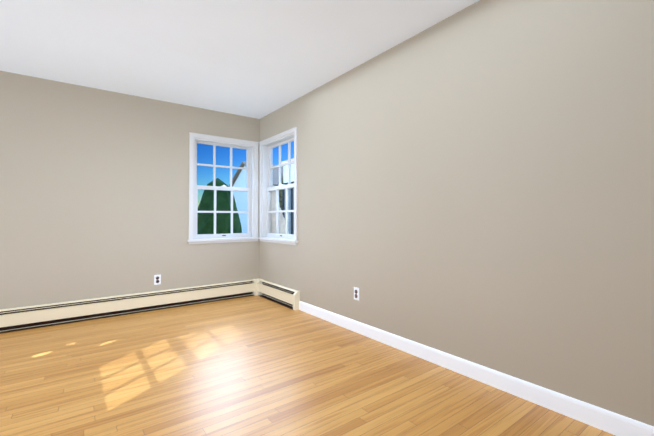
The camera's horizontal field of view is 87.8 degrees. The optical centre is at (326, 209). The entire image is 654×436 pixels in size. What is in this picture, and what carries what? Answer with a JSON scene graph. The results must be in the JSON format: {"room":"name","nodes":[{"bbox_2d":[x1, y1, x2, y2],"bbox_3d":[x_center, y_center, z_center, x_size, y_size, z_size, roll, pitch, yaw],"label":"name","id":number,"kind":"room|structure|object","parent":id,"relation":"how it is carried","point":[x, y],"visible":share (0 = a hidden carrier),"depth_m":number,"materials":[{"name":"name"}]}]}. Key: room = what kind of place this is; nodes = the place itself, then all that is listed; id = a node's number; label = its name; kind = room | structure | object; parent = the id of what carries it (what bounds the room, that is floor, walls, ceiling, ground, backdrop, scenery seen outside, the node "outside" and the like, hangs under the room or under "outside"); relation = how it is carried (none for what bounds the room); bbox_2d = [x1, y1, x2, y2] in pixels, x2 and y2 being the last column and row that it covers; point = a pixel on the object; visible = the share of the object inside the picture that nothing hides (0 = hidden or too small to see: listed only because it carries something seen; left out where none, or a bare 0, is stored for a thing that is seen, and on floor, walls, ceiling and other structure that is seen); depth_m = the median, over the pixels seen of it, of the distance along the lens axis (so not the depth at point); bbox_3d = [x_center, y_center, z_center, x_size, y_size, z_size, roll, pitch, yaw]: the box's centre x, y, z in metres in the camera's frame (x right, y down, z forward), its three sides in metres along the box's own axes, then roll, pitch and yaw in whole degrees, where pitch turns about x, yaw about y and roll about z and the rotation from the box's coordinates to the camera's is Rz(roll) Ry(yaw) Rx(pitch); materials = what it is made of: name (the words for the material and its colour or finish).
{"room":"empty bedroom","nodes":[
{"label":"empty bedroom","id":0,"kind":"room"},
{"bbox_2d":[0,71,259,308],"bbox_3d":[-2.709,-0.075,3.520,4.600,2.440,0.150,1,-2,-37],"label":"wall","id":1,"kind":"structure","parent":0,"point":[94,192],"depth_m":3.63,"materials":[{"name":"beige paint"}]},
{"bbox_2d":[0,278,257,333],"bbox_3d":[-2.518,1.038,3.491,4.000,0.212,0.071,1,-2,-37],"label":"baseboard heater","id":2,"kind":"object","parent":1,"relation":"attached to","point":[29,317],"visible":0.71,"depth_m":3.66,"materials":[{"name":"beige metal"}]},
{"bbox_2d":[154,274,160,284],"bbox_3d":[-1.969,0.819,3.947,0.070,0.114,0.009,1,-2,-37],"label":"electrical outlet","id":3,"kind":"object","parent":1,"relation":"attached to","point":[157,279],"visible":1,"depth_m":3.94,"materials":[{"name":"white plastic"}]},
{"bbox_2d":[187,132,258,243],"bbox_3d":[-1.364,-0.252,4.506,0.956,1.380,0.192,1,-2,-37],"label":"window","id":4,"kind":"structure","parent":1,"relation":"in","point":[250,189],"depth_m":4.50,"materials":[{"name":"white wood"}]},
{"bbox_2d":[0,0,478,118],"bbox_3d":[-1.233,-1.432,1.575,4.600,0.150,5.100,1,-2,-37],"label":"ceiling","id":5,"kind":"structure","parent":0,"point":[258,59],"depth_m":2.71,"materials":[{"name":"white paint"}]},
{"bbox_2d":[0,295,614,435],"bbox_3d":[-1.221,1.142,1.504,4.600,0.120,5.100,1,-2,-37],"label":"floor","id":6,"kind":"structure","parent":0,"point":[256,365],"depth_m":2.12,"materials":[{"name":"brown wood"}]},
{"bbox_2d":[259,0,653,425],"bbox_3d":[0.600,-0.111,2.812,0.150,2.440,4.950,1,-2,-37],"label":"wall","id":7,"kind":"structure","parent":0,"point":[475,182],"depth_m":2.08,"materials":[{"name":"beige paint"}]},
{"bbox_2d":[258,127,297,244],"bbox_3d":[-0.592,-0.259,4.373,0.192,1.380,1.006,1,-2,-37],"label":"window","id":8,"kind":"structure","parent":7,"relation":"in","point":[273,227],"depth_m":4.52,"materials":[{"name":"white wood"}]},
{"bbox_2d":[257,278,299,309],"bbox_3d":[-0.651,1.051,4.275,0.071,0.212,1.050,1,-2,-37],"label":"baseboard heater","id":9,"kind":"object","parent":7,"relation":"attached to","point":[287,297],"visible":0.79,"depth_m":4.18,"materials":[{"name":"beige metal"}]},
{"bbox_2d":[354,287,358,300],"bbox_3d":[0.268,0.773,3.104,0.009,0.114,0.070,1,-2,-37],"label":"electrical outlet","id":10,"kind":"object","parent":7,"relation":"attached to","point":[356,293],"visible":1,"depth_m":3.10,"materials":[{"name":"white plastic"}]},
{"bbox_2d":[299,301,653,435],"bbox_3d":[0.801,1.047,2.381,0.014,0.100,3.718,1,-2,-37],"label":"baseboard","id":11,"kind":"structure","parent":7,"relation":"attached to","point":[610,422],"depth_m":2.02,"materials":[{"name":"white wood"}]},
{"label":"outside","id":12,"kind":"structure","parent":0,"visible":0},
{"bbox_3d":[2.091,2.243,25.688,110.000,0.200,110.000,1,-2,-37],"label":"ground","id":13,"kind":"structure","parent":12,"visible":0},
{"bbox_2d":[197,178,241,233],"bbox_3d":[-2.009,0.518,6.252,0.923,2.200,0.935,1,-2,-37],"label":"shrub","id":14,"kind":"object","parent":13,"relation":"on","point":[208,206],"depth_m":5.97,"materials":[{"name":"green plant"}]},
{"bbox_2d":[229,161,282,232],"bbox_3d":[-3.818,-0.819,30.733,8.100,6.260,7.800,1,-2,-37],"label":"house","id":15,"kind":"structure","parent":13,"relation":"on","point":[241,182],"depth_m":29.01,"materials":[{"name":"white"}]},
{"bbox_2d":[278,176,282,203],"bbox_3d":[-3.119,-0.211,23.970,2.822,4.658,2.696,1,-2,-37],"label":"conifer tree","id":16,"kind":"object","parent":13,"relation":"on","point":[280,190],"depth_m":23.79,"materials":[{"name":"green plant"}]},
{"bbox_2d":[281,158,293,234],"bbox_3d":[2.189,-0.044,15.463,8.270,3.800,2.520,1,-2,-37],"label":"house","id":17,"kind":"structure","parent":13,"relation":"on","point":[290,202],"depth_m":13.58,"materials":[{"name":"grey"}]}
]}

